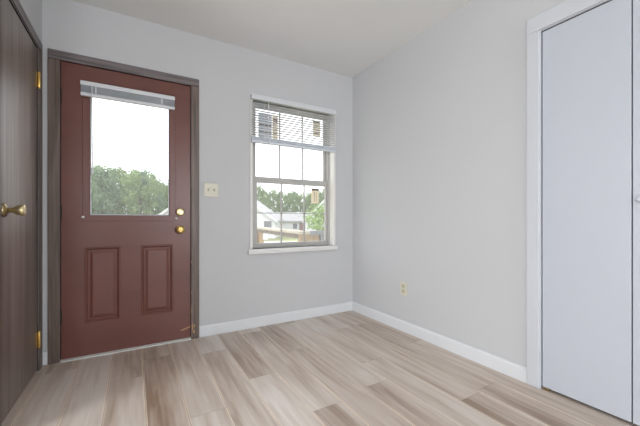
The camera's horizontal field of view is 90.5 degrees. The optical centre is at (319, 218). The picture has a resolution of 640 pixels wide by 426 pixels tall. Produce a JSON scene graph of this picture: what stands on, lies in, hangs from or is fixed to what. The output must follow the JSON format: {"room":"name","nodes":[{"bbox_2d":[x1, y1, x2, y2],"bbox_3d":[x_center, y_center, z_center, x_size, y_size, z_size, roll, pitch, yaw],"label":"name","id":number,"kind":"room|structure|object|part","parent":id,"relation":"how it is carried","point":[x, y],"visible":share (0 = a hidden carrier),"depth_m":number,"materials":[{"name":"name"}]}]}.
{"room":"entryway","nodes":[
{"label":"entryway","id":0,"kind":"room"},
{"bbox_2d":[12,0,41,371],"bbox_3d":[-1.651,-0.263,1.668,0.120,2.440,0.870,0,0,-30],"label":"wall","id":1,"kind":"structure","parent":0,"point":[32,8],"depth_m":1.92,"materials":[{"name":"grey paint"}]},
{"bbox_2d":[2,0,40,422],"bbox_3d":[-1.599,-0.060,1.728,0.114,2.007,0.662,0,0,-30],"label":"door","id":2,"kind":"structure","parent":1,"relation":"in","point":[19,52],"depth_m":1.67,"materials":[{"name":"brown wood"}]},
{"bbox_3d":[-1.434,-0.041,1.500,0.060,0.055,0.055,0,0,-30],"label":"knob","id":3,"kind":"part","parent":2,"relation":"part of","materials":[{"name":"gold metal"}]},
{"bbox_2d":[42,0,352,351],"bbox_3d":[-0.776,-0.263,2.769,2.742,2.440,0.150,0,0,-30],"label":"wall","id":4,"kind":"structure","parent":0,"point":[234,284],"depth_m":2.70,"materials":[{"name":"grey paint"}]},
{"bbox_2d":[43,352,47,364],"bbox_3d":[-1.803,0.915,2.077,0.029,0.082,0.011,0,0,-30],"label":"baseboard","id":5,"kind":"structure","parent":4,"relation":"attached to","point":[45,354],"depth_m":2.07,"materials":[{"name":"white paint"}]},
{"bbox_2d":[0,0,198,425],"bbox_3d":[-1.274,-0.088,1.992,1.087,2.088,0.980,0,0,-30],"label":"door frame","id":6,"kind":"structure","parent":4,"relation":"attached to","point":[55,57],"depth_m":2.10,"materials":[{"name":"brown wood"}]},
{"bbox_2d":[60,61,189,359],"bbox_3d":[-1.384,-0.057,2.319,0.818,2.002,0.124,0,0,-30],"label":"door","id":7,"kind":"structure","parent":4,"relation":"in","point":[125,279],"depth_m":2.29,"materials":[{"name":"red paint"}]},
{"bbox_3d":[-1.544,0.459,2.259,0.209,0.525,0.046,0,0,-30],"label":"raised panel","id":8,"kind":"part","parent":7,"relation":"part of","materials":[{"name":"red paint"}]},
{"bbox_2d":[80,80,174,173],"bbox_3d":[-1.373,-0.623,2.300,0.586,0.636,0.038,0,0,-30],"label":"mini blind","id":9,"kind":"object","parent":7,"relation":"attached to","point":[88,89],"visible":1,"depth_m":2.27,"materials":[{"name":"white plastic"}]},
{"bbox_3d":[-1.376,-0.852,2.304,0.584,0.022,0.026,0,0,-30],"label":"rail","id":10,"kind":"part","parent":9,"relation":"part of","materials":[{"name":"white plastic"}]},
{"bbox_3d":[-1.387,-0.476,2.338,0.586,0.985,0.020,0,0,-30],"label":"glazing frame","id":11,"kind":"part","parent":7,"relation":"part of","materials":[{"name":"red paint"}]},
{"bbox_3d":[-1.248,0.459,2.431,0.217,0.525,0.046,0,0,-30],"label":"raised panel","id":12,"kind":"part","parent":7,"relation":"part of","materials":[{"name":"red paint"}]},
{"bbox_3d":[-1.085,0.083,2.464,0.061,0.061,0.070,0,0,-30],"label":"knob","id":13,"kind":"part","parent":7,"relation":"part of","materials":[{"name":"gold metal"}]},
{"bbox_3d":[-1.097,-0.054,2.490,0.068,0.068,0.013,0,0,-30],"label":"deadbolt plate","id":14,"kind":"part","parent":7,"relation":"part of","materials":[{"name":"gold metal"}]},
{"bbox_2d":[204,183,217,196],"bbox_3d":[-0.892,-0.238,2.603,0.115,0.115,0.021,0,0,-30],"label":"light switch","id":15,"kind":"object","parent":4,"relation":"attached to","point":[210,189],"visible":1,"depth_m":2.60,"materials":[{"name":"beige plastic"}]},
{"bbox_2d":[199,301,352,337],"bbox_3d":[-0.314,0.912,2.944,1.529,0.088,0.013,0,0,-30],"label":"baseboard","id":16,"kind":"structure","parent":4,"relation":"attached to","point":[230,326],"depth_m":2.86,"materials":[{"name":"white paint"}]},
{"bbox_2d":[248,93,337,254],"bbox_3d":[-0.263,-0.396,3.049,0.922,1.414,0.181,0,0,-30],"label":"window","id":17,"kind":"structure","parent":4,"relation":"in","point":[329,158],"depth_m":3.08,"materials":[{"name":"beige plastic"}]},
{"bbox_2d":[258,112,271,137],"bbox_3d":[-0.517,-0.864,2.986,0.133,0.262,0.001,0,0,-30],"label":"sticker","id":18,"kind":"object","parent":17,"relation":"attached to","point":[259,112],"visible":0.37,"depth_m":2.98,"materials":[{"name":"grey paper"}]},
{"bbox_2d":[272,115,277,138],"bbox_3d":[-0.430,-0.863,3.036,0.056,0.260,0.001,0,0,-30],"label":"sticker","id":19,"kind":"object","parent":17,"relation":"attached to","point":[276,115],"visible":0.52,"depth_m":3.04,"materials":[{"name":"beige paper"}]},
{"bbox_2d":[259,113,316,179],"bbox_3d":[-0.283,-0.707,3.117,0.731,0.638,0.006,0,0,-30],"label":"window pane","id":20,"kind":"object","parent":17,"relation":"attached to","point":[279,113],"depth_m":3.15,"materials":[{"name":"clear glass"}]},
{"bbox_3d":[-0.289,-0.704,3.114,0.790,0.686,0.027,0,0,-30],"label":"sash","id":21,"kind":"part","parent":17,"relation":"part of","materials":[{"name":"beige plastic"}]},
{"bbox_3d":[-0.275,-0.066,3.088,0.790,0.644,0.027,0,0,-30],"label":"sash","id":22,"kind":"part","parent":17,"relation":"part of","materials":[{"name":"beige plastic"}]},
{"bbox_2d":[257,184,324,241],"bbox_3d":[-0.265,-0.055,3.094,0.734,0.557,0.006,0,0,-30],"label":"grille","id":23,"kind":"object","parent":17,"relation":"attached to","point":[321,185],"depth_m":3.15,"materials":[{"name":"beige plastic"}]},
{"bbox_3d":[-0.244,0.289,3.016,0.922,0.044,0.104,0,0,-30],"label":"sill","id":24,"kind":"part","parent":17,"relation":"part of","materials":[{"name":"white wood"}]},
{"bbox_2d":[251,93,335,155],"bbox_3d":[-0.220,-0.820,2.969,0.872,0.532,0.046,0,0,-30],"label":"mini blind","id":25,"kind":"object","parent":17,"relation":"attached to","point":[254,139],"visible":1,"depth_m":2.94,"materials":[{"name":"white plastic"}]},
{"bbox_3d":[-0.491,-0.866,2.800,0.002,0.354,0.001,0,0,-30],"label":"ladder cord","id":26,"kind":"part","parent":25,"relation":"part of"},
{"bbox_3d":[-0.222,-0.679,2.973,0.868,0.021,0.027,0,0,-30],"label":"rail","id":27,"kind":"part","parent":25,"relation":"part of","materials":[{"name":"white plastic"}]},
{"bbox_2d":[311,188,318,202],"bbox_3d":[-0.050,-0.235,3.224,0.087,0.153,0.001,0,0,-30],"label":"sticker","id":28,"kind":"object","parent":17,"relation":"attached to","point":[314,191],"visible":1,"depth_m":3.22,"materials":[{"name":"beige paper"}]},
{"bbox_2d":[313,121,319,135],"bbox_3d":[-0.036,-0.929,3.266,0.087,0.172,0.001,0,0,-30],"label":"sticker","id":29,"kind":"object","parent":17,"relation":"attached to","point":[313,121],"visible":0.49,"depth_m":3.27,"materials":[{"name":"beige paper"}]},
{"bbox_2d":[72,0,471,77],"bbox_3d":[0.042,-1.533,-0.586,6.170,0.100,6.770,0,0,-30],"label":"ceiling","id":30,"kind":"structure","parent":0,"point":[342,37],"depth_m":2.40,"materials":[{"name":"paint"}]},
{"bbox_2d":[2,310,638,425],"bbox_3d":[0.070,0.997,-0.633,6.170,0.080,6.660,0,0,-30],"label":"floor","id":31,"kind":"structure","parent":0,"point":[348,368],"depth_m":1.81,"materials":[{"name":"wood"}]},
{"bbox_2d":[60,337,190,362],"bbox_3d":[-1.404,0.951,2.361,0.816,0.010,0.122,0,0,-30],"label":"threshold","id":32,"kind":"object","parent":31,"relation":"on","point":[188,338],"visible":0.52,"depth_m":2.29,"materials":[{"name":"silver metal"}]},
{"bbox_2d":[353,0,565,366],"bbox_3d":[2.032,-0.263,0.558,0.120,2.440,6.500,0,0,-30],"label":"wall","id":33,"kind":"structure","parent":0,"point":[440,120],"depth_m":2.31,"materials":[{"name":"grey paint"}]},
{"bbox_2d":[400,281,406,295],"bbox_3d":[0.709,0.592,2.697,0.010,0.115,0.082,0,0,-30],"label":"wall outlet","id":34,"kind":"object","parent":33,"relation":"attached to","point":[403,285],"visible":1,"depth_m":2.69,"materials":[{"name":"beige plastic"}]},
{"bbox_2d":[352,302,526,383],"bbox_3d":[0.771,0.912,2.588,0.013,0.088,1.722,0,0,-30],"label":"baseboard","id":35,"kind":"structure","parent":33,"relation":"attached to","point":[519,372],"depth_m":2.28,"materials":[{"name":"white paint"}]},
{"bbox_2d":[527,0,611,390],"bbox_3d":[1.673,-0.098,1.155,0.135,2.107,1.660,0,0,-30],"label":"door frame","id":36,"kind":"structure","parent":33,"relation":"attached to","point":[566,10],"depth_m":1.80,"materials":[{"name":"white paint"}]},
{"bbox_2d":[543,0,639,425],"bbox_3d":[1.630,-0.055,1.130,0.064,1.992,1.512,0,0,-30],"label":"door","id":37,"kind":"structure","parent":33,"relation":"in","point":[591,59],"depth_m":1.58,"materials":[{"name":"white paint"}]},
{"bbox_3d":[1.441,-0.089,1.425,0.034,0.033,0.033,0,0,-30],"label":"knob","id":38,"kind":"part","parent":37,"relation":"part of","materials":[{"name":"white paint"}]},
{"label":"outside","id":39,"kind":"structure","parent":0,"visible":0},
{"bbox_2d":[264,236,297,240],"bbox_3d":[-31.401,2.557,77.607,240.000,0.200,159.700,0,0,-30],"label":"ground","id":40,"kind":"structure","parent":39,"point":[284,238],"depth_m":37.87,"materials":[{"name":"green plant"}]},
{"bbox_2d":[91,164,121,213],"bbox_3d":[-30.146,-2.530,44.211,5.057,9.973,4.586,0,0,33],"label":"tree","id":41,"kind":"object","parent":40,"relation":"on","point":[101,196],"visible":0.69,"depth_m":43.36,"materials":[{"name":"green plant"}]},
{"bbox_2d":[91,159,131,213],"bbox_3d":[-33.004,-3.417,50.998,6.476,11.747,6.325,0,0,-39],"label":"tree","id":42,"kind":"object","parent":40,"relation":"on","point":[119,170],"visible":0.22,"depth_m":50.34,"materials":[{"name":"green plant"}]},
{"bbox_2d":[113,168,140,214],"bbox_3d":[-35.688,-3.692,59.036,7.333,12.297,6.896,0,0,15],"label":"tree","id":43,"kind":"object","parent":40,"relation":"on","point":[133,170],"visible":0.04,"depth_m":58.03,"materials":[{"name":"green plant"}]},
{"bbox_2d":[122,171,161,214],"bbox_3d":[-24.772,-2.136,44.215,4.946,9.186,5.065,0,0,-23],"label":"tree","id":44,"kind":"object","parent":40,"relation":"on","point":[140,206],"visible":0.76,"depth_m":43.55,"materials":[{"name":"green plant"}]},
{"bbox_2d":[133,169,167,214],"bbox_3d":[-28.346,-3.032,52.986,5.566,10.977,5.047,0,0,-44],"label":"tree","id":45,"kind":"object","parent":40,"relation":"on","point":[157,211],"visible":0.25,"depth_m":52.65,"materials":[{"name":"green plant"}]},
{"bbox_2d":[158,181,167,208],"bbox_3d":[-28.499,-2.917,60.856,5.787,10.747,5.925,0,0,17],"label":"tree","id":46,"kind":"object","parent":40,"relation":"on","point":[164,187],"visible":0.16,"depth_m":59.35,"materials":[{"name":"green plant"}]},
{"bbox_2d":[158,200,284,237],"bbox_3d":[-13.250,-1.543,43.965,15.840,8.000,8.770,0,0,0],"label":"house","id":47,"kind":"structure","parent":40,"relation":"on","point":[263,220],"depth_m":40.00,"materials":[{"name":"white"}]},
{"bbox_3d":[-6.580,0.687,39.930,0.950,0.800,0.020,0,0,0],"label":"pane","id":48,"kind":"part","parent":47,"relation":"part of","materials":[{"name":"grey glass"}]},
{"bbox_2d":[257,183,264,204],"bbox_3d":[-15.617,-3.246,76.027,6.396,11.406,6.802,0,0,5],"label":"tree","id":49,"kind":"object","parent":40,"relation":"on","point":[259,194],"visible":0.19,"depth_m":76.06,"materials":[{"name":"green plant"}]},
{"bbox_2d":[261,188,271,207],"bbox_3d":[-14.751,-2.903,84.214,4.929,10.719,5.435,0,0,-26],"label":"tree","id":50,"kind":"object","parent":40,"relation":"on","point":[262,188],"visible":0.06,"depth_m":83.14,"materials":[{"name":"green plant"}]},
{"bbox_2d":[262,188,285,211],"bbox_3d":[-10.305,-2.160,67.982,5.091,9.233,4.971,0,0,-44],"label":"tree","id":51,"kind":"object","parent":40,"relation":"on","point":[275,196],"visible":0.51,"depth_m":67.24,"materials":[{"name":"green plant"}]},
{"bbox_2d":[274,192,292,211],"bbox_3d":[-8.835,-2.135,75.982,5.149,9.183,5.476,0,0,-1],"label":"tree","id":52,"kind":"object","parent":40,"relation":"on","point":[287,202],"visible":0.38,"depth_m":75.61,"materials":[{"name":"green plant"}]},
{"bbox_2d":[284,189,299,211],"bbox_3d":[-7.636,-2.766,84.047,5.297,10.446,4.803,0,0,-35],"label":"tree","id":53,"kind":"object","parent":40,"relation":"on","point":[292,192],"visible":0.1,"depth_m":83.51,"materials":[{"name":"green plant"}]},
{"bbox_2d":[275,212,309,230],"bbox_3d":[-3.000,0.582,60.000,22.600,3.750,8.800,0,0,0],"label":"house","id":54,"kind":"structure","parent":40,"relation":"on","point":[292,221],"depth_m":56.00,"materials":[{"name":"white"}]},
{"bbox_2d":[290,193,310,211],"bbox_3d":[-3.884,-1.602,68.057,4.371,8.118,4.476,0,0,34],"label":"tree","id":55,"kind":"object","parent":40,"relation":"on","point":[298,203],"visible":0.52,"depth_m":67.47,"materials":[{"name":"green plant"}]},
{"bbox_2d":[299,191,319,210],"bbox_3d":[-2.369,-2.258,76.028,5.624,9.430,5.288,0,0,15],"label":"tree","id":56,"kind":"object","parent":40,"relation":"on","point":[308,194],"visible":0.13,"depth_m":75.43,"materials":[{"name":"green plant"}]},
{"bbox_2d":[302,203,323,230],"bbox_3d":[0.338,0.971,12.013,2.092,3.346,1.847,0,0,-30],"label":"young tree","id":57,"kind":"object","parent":40,"relation":"on","point":[315,220],"visible":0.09,"depth_m":11.68,"materials":[{"name":"green plant"}]},
{"bbox_2d":[302,200,323,230],"bbox_3d":[2.300,-0.963,46.465,9.300,6.840,7.770,0,0,0],"label":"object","id":58,"kind":"structure","parent":40,"relation":"on","point":[306,223],"depth_m":43.00,"materials":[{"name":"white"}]},
{"bbox_2d":[319,187,323,202],"bbox_3d":[2.043,-2.271,68.202,5.092,9.456,5.214,0,0,-10],"label":"tree","id":59,"kind":"object","parent":40,"relation":"on","point":[321,197],"visible":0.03,"depth_m":67.70,"materials":[{"name":"green plant"}]},
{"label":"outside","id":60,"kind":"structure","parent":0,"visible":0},
{"bbox_3d":[-1.885,1.077,4.277,3.500,0.040,3.473,0,0,-30],"label":"deck boards","id":61,"kind":"object","parent":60,"visible":0},
{"bbox_2d":[257,227,323,242],"bbox_3d":[-0.703,0.604,5.133,0.396,0.895,2.493,0,0,-30],"label":"deck railing","id":62,"kind":"object","parent":61,"relation":"on","point":[309,235],"visible":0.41,"depth_m":4.29,"materials":[{"name":"brown wood"}]},
{"bbox_2d":[263,234,267,239],"bbox_3d":[-0.939,0.307,5.481,0.068,0.100,0.080,0,0,-30],"label":"junction box","id":63,"kind":"object","parent":62,"relation":"attached to","point":[265,236],"visible":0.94,"depth_m":5.45,"materials":[{"name":"white plastic"}]},
{"bbox_3d":[-0.732,0.222,5.119,0.040,0.059,2.371,0,0,-25],"label":"rail","id":64,"kind":"part","parent":62,"relation":"part of","materials":[{"name":"brown wood"}]},
{"bbox_3d":[-0.709,0.174,5.129,0.140,0.035,2.491,0,0,-25],"label":"rail","id":65,"kind":"part","parent":62,"relation":"part of","materials":[{"name":"brown wood"}]},
{"bbox_3d":[-0.214,0.622,4.052,0.100,0.859,0.100,0,0,-25],"label":"post","id":66,"kind":"part","parent":62,"relation":"part of","materials":[{"name":"brown wood"}]},
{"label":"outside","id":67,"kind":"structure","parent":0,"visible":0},
{"bbox_2d":[264,241,297,242],"bbox_3d":[3.000,2.442,33.200,42.000,0.030,3.200,0,0,0],"label":"driveway","id":68,"kind":"structure","parent":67,"point":[264,241],"depth_m":34.10,"materials":[{"name":"white concrete"}]}
]}

